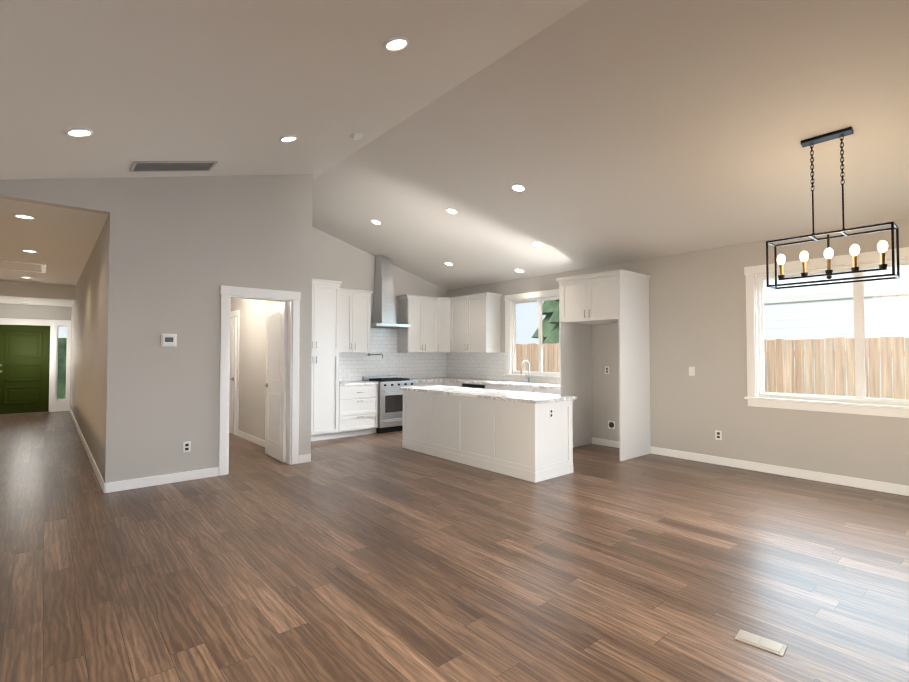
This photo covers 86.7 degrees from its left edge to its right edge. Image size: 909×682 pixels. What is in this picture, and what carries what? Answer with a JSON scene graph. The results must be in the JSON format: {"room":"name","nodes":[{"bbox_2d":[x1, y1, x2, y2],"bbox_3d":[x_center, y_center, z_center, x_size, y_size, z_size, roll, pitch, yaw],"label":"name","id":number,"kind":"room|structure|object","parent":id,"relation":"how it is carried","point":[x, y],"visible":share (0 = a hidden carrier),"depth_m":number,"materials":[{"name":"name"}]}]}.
{"room":"kitchen","nodes":[
{"label":"kitchen","id":0,"kind":"room"},
{"bbox_2d":[0,303,71,400],"bbox_3d":[-10.029,0.245,11.396,1.470,2.900,0.150,1,-2,-40],"label":"wall","id":1,"kind":"structure","parent":0,"point":[25,311],"depth_m":11.40,"materials":[{"name":"paint"}]},
{"bbox_2d":[0,325,49,413],"bbox_3d":[-10.076,0.655,11.247,0.936,2.050,0.100,1,-2,-40],"label":"front door","id":2,"kind":"structure","parent":1,"relation":"in","point":[24,365],"depth_m":11.26,"materials":[{"name":"green wood"}]},
{"bbox_2d":[0,318,70,411],"bbox_3d":[-10.011,0.590,11.388,1.439,2.210,0.172,1,-2,-40],"label":"door frame","id":3,"kind":"structure","parent":1,"relation":"attached to","point":[55,406],"depth_m":11.59,"materials":[{"name":"white wood"}]},
{"bbox_2d":[55,325,68,400],"bbox_3d":[-9.588,0.539,11.758,0.220,1.830,0.060,1,-2,-40],"label":"sidelight window","id":4,"kind":"structure","parent":1,"relation":"in","point":[66,362],"depth_m":11.75,"materials":[{"name":"white plastic"}]},
{"bbox_2d":[0,198,108,306],"bbox_3d":[-7.070,-1.141,7.953,1.470,0.400,8.980,1,-2,-40],"label":"ceiling","id":5,"kind":"structure","parent":0,"point":[61,241],"depth_m":6.76,"materials":[{"name":"paint"}]},
{"bbox_2d":[13,214,35,219],"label":"recessed light","id":6,"kind":"object","parent":5,"relation":"in","point":[23,216],"depth_m":5.06,"materials":[{"name":"white"}]},
{"bbox_2d":[21,249,37,252],"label":"recessed light","id":7,"kind":"object","parent":5,"relation":"in","point":[24,250],"depth_m":6.76,"materials":[{"name":"white"}]},
{"bbox_2d":[0,178,110,214],"bbox_3d":[-4.121,-1.526,4.497,1.470,0.396,0.120,1,-2,-40],"label":"wall","id":8,"kind":"structure","parent":0,"point":[88,194],"depth_m":4.69,"materials":[{"name":"paint"}]},
{"bbox_2d":[70,216,108,479],"bbox_3d":[-6.465,0.171,8.436,0.120,2.900,8.980,1,-2,-40],"label":"wall","id":9,"kind":"structure","parent":0,"point":[88,357],"depth_m":6.47,"materials":[{"name":"paint"}]},
{"bbox_2d":[69,407,908,495],"bbox_3d":[-1.397,1.508,5.873,7.500,0.100,19.400,1,-2,-40],"label":"baseboard","id":10,"kind":"structure","parent":9,"relation":"attached to","point":[886,487],"depth_m":5.42,"materials":[{"name":"white wood"}]},
{"bbox_2d":[104,174,312,482],"bbox_3d":[-2.735,-0.354,5.648,2.170,3.810,0.120,1,-2,-40],"label":"wall","id":11,"kind":"structure","parent":0,"point":[181,249],"depth_m":5.34,"materials":[{"name":"paint"}]},
{"bbox_2d":[161,334,176,346],"bbox_3d":[-3.103,-0.009,5.230,0.150,0.140,0.024,1,-2,-40],"label":"thermostat","id":12,"kind":"object","parent":11,"relation":"attached to","point":[168,340],"visible":1,"depth_m":5.22,"materials":[{"name":"white plastic"}]},
{"bbox_2d":[183,441,190,452],"bbox_3d":[-2.964,1.174,5.331,0.075,0.118,0.007,1,-2,-40],"label":"outlet","id":13,"kind":"object","parent":11,"relation":"attached to","point":[186,446],"visible":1,"depth_m":5.33,"materials":[{"name":"white plastic"}]},
{"bbox_2d":[230,298,286,439],"bbox_3d":[-3.397,-0.279,8.005,0.120,3.779,4.330,1,-2,-40],"label":"wall","id":14,"kind":"structure","parent":0,"point":[252,365],"depth_m":7.70,"materials":[{"name":"paint"}]},
{"bbox_2d":[229,317,236,434],"bbox_3d":[-4.025,0.602,8.558,0.088,2.020,0.740,1,-2,-40],"label":"door","id":15,"kind":"structure","parent":14,"relation":"in","point":[232,392],"depth_m":8.36,"materials":[{"name":"white wood"}]},
{"bbox_2d":[230,310,239,435],"bbox_3d":[-3.998,0.550,8.582,0.022,2.150,0.960,1,-2,-40],"label":"door frame","id":16,"kind":"structure","parent":14,"relation":"attached to","point":[235,313],"depth_m":8.24,"materials":[{"name":"white wood"}]},
{"bbox_2d":[219,285,300,475],"bbox_3d":[-2.395,0.461,5.914,0.960,2.195,0.160,1,-2,-40],"label":"door frame","id":17,"kind":"structure","parent":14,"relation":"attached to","point":[227,293],"depth_m":5.95,"materials":[{"name":"white wood"}]},
{"bbox_2d":[263,302,286,461],"bbox_3d":[-2.400,0.530,6.482,0.145,2.060,0.741,1,-2,-40],"label":"door leaf","id":18,"kind":"structure","parent":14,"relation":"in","point":[276,380],"depth_m":6.40,"materials":[{"name":"white wood"}]},
{"bbox_2d":[312,227,446,381],"bbox_3d":[-1.680,-0.283,9.060,3.860,3.840,0.150,1,-2,-40],"label":"wall","id":19,"kind":"structure","parent":0,"point":[349,266],"depth_m":8.85,"materials":[{"name":"paint"}]},
{"bbox_2d":[339,288,370,351],"bbox_3d":[-1.895,-0.332,8.536,0.728,1.070,0.368,1,-2,-40],"label":"upper cabinet","id":20,"kind":"object","parent":19,"relation":"attached to","point":[354,307],"depth_m":8.42,"materials":[{"name":"white wood"}]},
{"bbox_2d":[371,255,410,328],"bbox_3d":[-1.259,-0.929,8.997,0.756,1.359,0.492,1,-2,-40],"label":"range hood","id":21,"kind":"object","parent":19,"relation":"attached to","point":[384,311],"visible":0.9,"depth_m":8.98,"materials":[{"name":"silver metal"}]},
{"bbox_2d":[339,328,446,381],"bbox_3d":[-1.238,0.250,9.316,2.760,0.984,0.008,1,-2,-40],"label":"tile backsplash","id":22,"kind":"structure","parent":19,"relation":"attached to","point":[392,361],"depth_m":9.28,"materials":[{"name":"white tile"}]},
{"bbox_2d":[396,296,434,351],"bbox_3d":[-0.702,-0.307,9.526,0.753,1.070,0.406,1,-2,-40],"label":"upper cabinet","id":23,"kind":"object","parent":19,"relation":"attached to","point":[417,311],"depth_m":9.34,"materials":[{"name":"white wood"}]},
{"bbox_2d":[435,297,450,351],"bbox_3d":[-0.197,-0.314,9.824,0.607,1.100,0.607,1,-2,-40],"label":"upper cabinet","id":24,"kind":"object","parent":19,"relation":"attached to","point":[442,304],"depth_m":9.61,"materials":[{"name":"white wood"}]},
{"bbox_2d":[0,411,908,681],"bbox_3d":[-1.454,1.616,5.822,7.950,0.120,20.000,1,-2,-40],"label":"floor","id":25,"kind":"structure","parent":0,"point":[381,557],"depth_m":3.11,"materials":[{"name":"brown wood"}]},
{"bbox_2d":[311,278,341,440],"bbox_3d":[-2.471,0.307,7.856,1.075,2.600,0.631,1,-2,-40],"label":"pantry cabinet","id":26,"kind":"object","parent":25,"relation":"on","point":[325,366],"visible":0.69,"depth_m":7.82,"materials":[{"name":"white wood"}]},
{"bbox_2d":[337,385,378,437],"bbox_3d":[-1.799,1.191,8.406,0.756,0.859,0.631,1,-2,-40],"label":"base cabinet","id":27,"kind":"object","parent":25,"relation":"on","point":[358,409],"visible":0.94,"depth_m":8.19,"materials":[{"name":"white wood"}]},
{"bbox_2d":[339,381,378,385],"bbox_3d":[-1.805,0.741,8.424,0.756,0.040,0.613,1,-2,-40],"label":"countertop","id":28,"kind":"structure","parent":27,"relation":"on","point":[343,383],"depth_m":8.33,"materials":[{"name":"stone"}]},
{"bbox_2d":[362,375,415,433],"bbox_3d":[-1.193,1.145,8.868,0.756,0.975,0.694,1,-2,-40],"label":"range","id":29,"kind":"object","parent":25,"relation":"on","point":[390,416],"visible":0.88,"depth_m":8.58,"materials":[{"name":"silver metal"}]},
{"bbox_2d":[416,381,441,385],"bbox_3d":[-0.685,1.215,9.344,0.630,0.859,0.646,1,-2,-40],"label":"base cabinet","id":30,"kind":"object","parent":25,"relation":"on","point":[440,382],"depth_m":9.15,"materials":[{"name":"white"}]},
{"bbox_2d":[461,383,481,387],"bbox_3d":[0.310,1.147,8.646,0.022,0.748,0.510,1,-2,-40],"label":"dishwasher","id":31,"kind":"object","parent":25,"relation":"on","point":[469,385],"depth_m":8.71,"materials":[{"name":"black"}]},
{"bbox_2d":[399,389,572,482],"bbox_3d":[0.311,1.142,6.437,0.692,0.859,2.562,1,-2,-40],"label":"kitchen island","id":32,"kind":"object","parent":25,"relation":"on","point":[527,436],"depth_m":5.73,"materials":[{"name":"painted wood"},{"name":"granite"}]},
{"bbox_2d":[399,385,576,404],"bbox_3d":[0.311,0.692,6.448,0.750,0.040,2.630,1,-2,-40],"label":"island countertop","id":33,"kind":"structure","parent":32,"relation":"on","point":[452,391],"depth_m":6.07,"materials":[{"name":"white stone"}]},
{"bbox_2d":[442,381,559,394],"bbox_3d":[0.735,1.198,8.662,0.646,0.859,3.526,1,-2,-40],"label":"base cabinet","id":34,"kind":"object","parent":25,"relation":"on","point":[524,389],"depth_m":7.92,"materials":[{"name":"white"}]},
{"bbox_2d":[411,378,441,382],"bbox_3d":[-0.692,0.765,9.372,0.640,0.040,0.613,1,-2,-40],"label":"countertop","id":35,"kind":"structure","parent":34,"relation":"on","point":[418,380],"depth_m":9.28,"materials":[{"name":"stone"}]},
{"bbox_2d":[436,377,559,389],"bbox_3d":[0.738,0.746,8.676,0.636,0.042,3.526,1,-2,-40],"label":"countertop","id":36,"kind":"structure","parent":34,"relation":"on","point":[492,382],"depth_m":8.31,"materials":[{"name":"stone"}]},
{"bbox_2d":[521,360,529,381],"bbox_3d":[1.217,0.522,8.331,0.244,0.388,0.096,1,-2,-40],"label":"kitchen faucet","id":37,"kind":"object","parent":36,"relation":"on","point":[528,378],"visible":0.98,"depth_m":8.36,"materials":[{"name":"silver metal"}]},
{"bbox_2d":[556,269,650,460],"bbox_3d":[2.136,0.331,6.915,0.803,2.505,1.050,1,-2,-40],"label":"tall cabinet","id":38,"kind":"object","parent":25,"relation":"on","point":[620,297],"visible":1,"depth_m":6.68,"materials":[{"name":"white wood"}]},
{"bbox_2d":[735,629,786,656],"bbox_3d":[1.490,1.465,2.342,0.200,0.008,0.110,-1,-2,44],"label":"floor vent","id":39,"kind":"object","parent":25,"relation":"on","point":[766,644],"visible":1,"depth_m":2.33,"materials":[{"name":"beige metal"}]},
{"bbox_2d":[0,0,908,289],"bbox_3d":[0.145,-1.859,4.184,7.850,1.355,15.100,1,-2,-40],"label":"ceiling","id":40,"kind":"structure","parent":0,"point":[606,132],"depth_m":4.02,"materials":[{"name":"paint"}]},
{"bbox_2d":[65,128,92,136],"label":"recessed light","id":41,"kind":"object","parent":40,"relation":"in","point":[74,132],"depth_m":3.73,"materials":[{"name":"white"}]},
{"bbox_2d":[130,161,217,171],"bbox_3d":[-2.881,-1.797,4.955,0.739,0.203,0.320,1,-2,-40],"label":"ceiling vent","id":42,"kind":"object","parent":40,"relation":"in","point":[155,166],"visible":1,"depth_m":4.93,"materials":[{"name":"grey metal"}]},
{"bbox_2d":[279,135,297,141],"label":"recessed light","id":43,"kind":"object","parent":40,"relation":"in","point":[288,138],"depth_m":4.80,"materials":[{"name":"white"}]},
{"bbox_2d":[351,133,362,139],"bbox_3d":[-1.039,-2.174,5.114,0.129,0.062,0.130,1,-2,-40],"label":"smoke detector","id":44,"kind":"object","parent":40,"relation":"attached to","point":[355,136],"visible":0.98,"depth_m":5.08,"materials":[{"name":"white plastic"}]},
{"bbox_2d":[370,219,381,224],"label":"recessed light","id":45,"kind":"object","parent":40,"relation":"in","point":[374,221],"depth_m":7.57,"materials":[{"name":"white"}]},
{"bbox_2d":[384,37,408,50],"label":"recessed light","id":46,"kind":"object","parent":40,"relation":"in","point":[395,44],"depth_m":3.33,"materials":[{"name":"white"}]},
{"bbox_2d":[444,262,452,265],"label":"recessed light","id":47,"kind":"object","parent":40,"relation":"in","point":[446,263],"depth_m":8.71,"materials":[{"name":"white"}]},
{"bbox_2d":[446,208,457,214],"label":"recessed light","id":48,"kind":"object","parent":40,"relation":"in","point":[453,211],"depth_m":6.68,"materials":[{"name":"white"}]},
{"bbox_2d":[511,183,525,191],"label":"recessed light","id":49,"kind":"object","parent":40,"relation":"in","point":[516,187],"depth_m":5.73,"materials":[{"name":"white"}]},
{"bbox_2d":[514,268,523,272],"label":"recessed light","id":50,"kind":"object","parent":40,"relation":"in","point":[517,270],"depth_m":8.32,"materials":[{"name":"white"}]},
{"bbox_2d":[531,241,542,246],"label":"recessed light","id":51,"kind":"object","parent":40,"relation":"in","point":[536,244],"depth_m":7.13,"materials":[{"name":"white"}]},
{"bbox_2d":[766,127,899,288],"bbox_3d":[3.077,-1.090,3.968,0.234,1.228,0.830,1,-2,-40],"label":"linear chandelier","id":52,"kind":"object","parent":40,"relation":"hanging from","point":[882,245],"visible":1,"depth_m":3.93,"materials":[{"name":"black metal"}]},
{"bbox_2d":[447,218,908,485],"bbox_3d":[3.839,0.156,5.656,0.150,2.791,12.470,1,-2,-40],"label":"wall","id":53,"kind":"structure","parent":0,"point":[697,310],"depth_m":6.11,"materials":[{"name":"paint"}]},
{"bbox_2d":[451,292,500,351],"bbox_3d":[0.361,-0.312,9.327,0.401,1.070,1.068,1,-2,-40],"label":"upper cabinet","id":54,"kind":"object","parent":53,"relation":"attached to","point":[470,323],"depth_m":9.04,"materials":[{"name":"white wood"}]},
{"bbox_2d":[447,353,559,383],"bbox_3d":[0.976,0.472,8.886,0.010,0.517,3.525,1,-2,-40],"label":"tile backsplash","id":55,"kind":"structure","parent":53,"relation":"attached to","point":[490,366],"depth_m":9.39,"materials":[{"name":"white tile"}]},
{"bbox_2d":[504,289,559,377],"bbox_3d":[1.473,-0.118,8.397,0.150,1.483,1.550,1,-2,-40],"label":"kitchen window","id":56,"kind":"structure","parent":53,"relation":"in","point":[539,345],"depth_m":8.66,"materials":[{"name":"white plastic"}]},
{"bbox_2d":[605,366,608,373],"bbox_3d":[2.317,0.443,7.316,0.007,0.118,0.075,1,-2,-40],"label":"electrical outlet","id":57,"kind":"object","parent":53,"relation":"attached to","point":[606,369],"visible":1,"depth_m":7.31,"materials":[{"name":"white plastic"}]},
{"bbox_2d":[608,420,614,428],"bbox_3d":[2.362,1.262,7.241,0.010,0.120,0.120,1,-2,-40],"label":"outlet","id":58,"kind":"object","parent":53,"relation":"attached to","point":[611,424],"visible":1,"depth_m":7.24,"materials":[{"name":"white plastic"}]},
{"bbox_2d":[689,367,694,375],"bbox_3d":[3.134,0.399,6.356,0.008,0.118,0.075,1,-2,-40],"label":"light switch","id":59,"kind":"object","parent":53,"relation":"attached to","point":[691,371],"visible":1,"depth_m":6.35,"materials":[{"name":"white plastic"}]},
{"bbox_2d":[715,430,721,439],"bbox_3d":[3.342,1.193,6.093,0.007,0.118,0.075,1,-2,-40],"label":"outlet","id":60,"kind":"object","parent":53,"relation":"attached to","point":[718,435],"visible":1,"depth_m":6.09,"materials":[{"name":"white plastic"}]},
{"bbox_2d":[744,247,908,417],"bbox_3d":[4.245,-0.075,5.128,0.165,1.693,2.060,1,-2,-40],"label":"dining room window","id":61,"kind":"structure","parent":53,"relation":"in","point":[858,296],"depth_m":5.32,"materials":[{"name":"white plastic"}]},
{"label":"outside","id":62,"kind":"structure","parent":0,"visible":0},
{"bbox_3d":[4.561,1.876,11.594,38.000,0.250,36.000,1,-2,-40],"label":"ground","id":63,"kind":"structure","parent":62,"visible":0},
{"bbox_2d":[57,338,66,397],"bbox_3d":[-10.553,0.493,14.497,5.300,2.840,5.240,1,-2,-40],"label":"bush","id":64,"kind":"object","parent":63,"relation":"on","point":[60,376],"depth_m":15.57,"materials":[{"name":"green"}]},
{"bbox_2d":[531,299,559,343],"bbox_3d":[8.274,-1.938,21.879,10.524,7.890,8.500,1,-2,-40],"label":"trees","id":65,"kind":"object","parent":63,"relation":"on","point":[553,313],"depth_m":21.62,"materials":[{"name":"green plant"}]},
{"bbox_2d":[516,337,908,399],"bbox_3d":[5.608,0.829,9.240,0.110,1.725,21.019,1,-2,-40],"label":"fence","id":66,"kind":"object","parent":63,"relation":"on","point":[783,354],"depth_m":8.28,"materials":[{"name":"brown wood"}]},
{"bbox_2d":[763,265,908,399],"bbox_3d":[14.542,-1.535,9.209,8.300,6.450,13.700,1,-2,-40],"label":"neighbor house","id":67,"kind":"structure","parent":63,"relation":"on","point":[880,287],"depth_m":10.42,"materials":[{"name":"white"}]}
]}

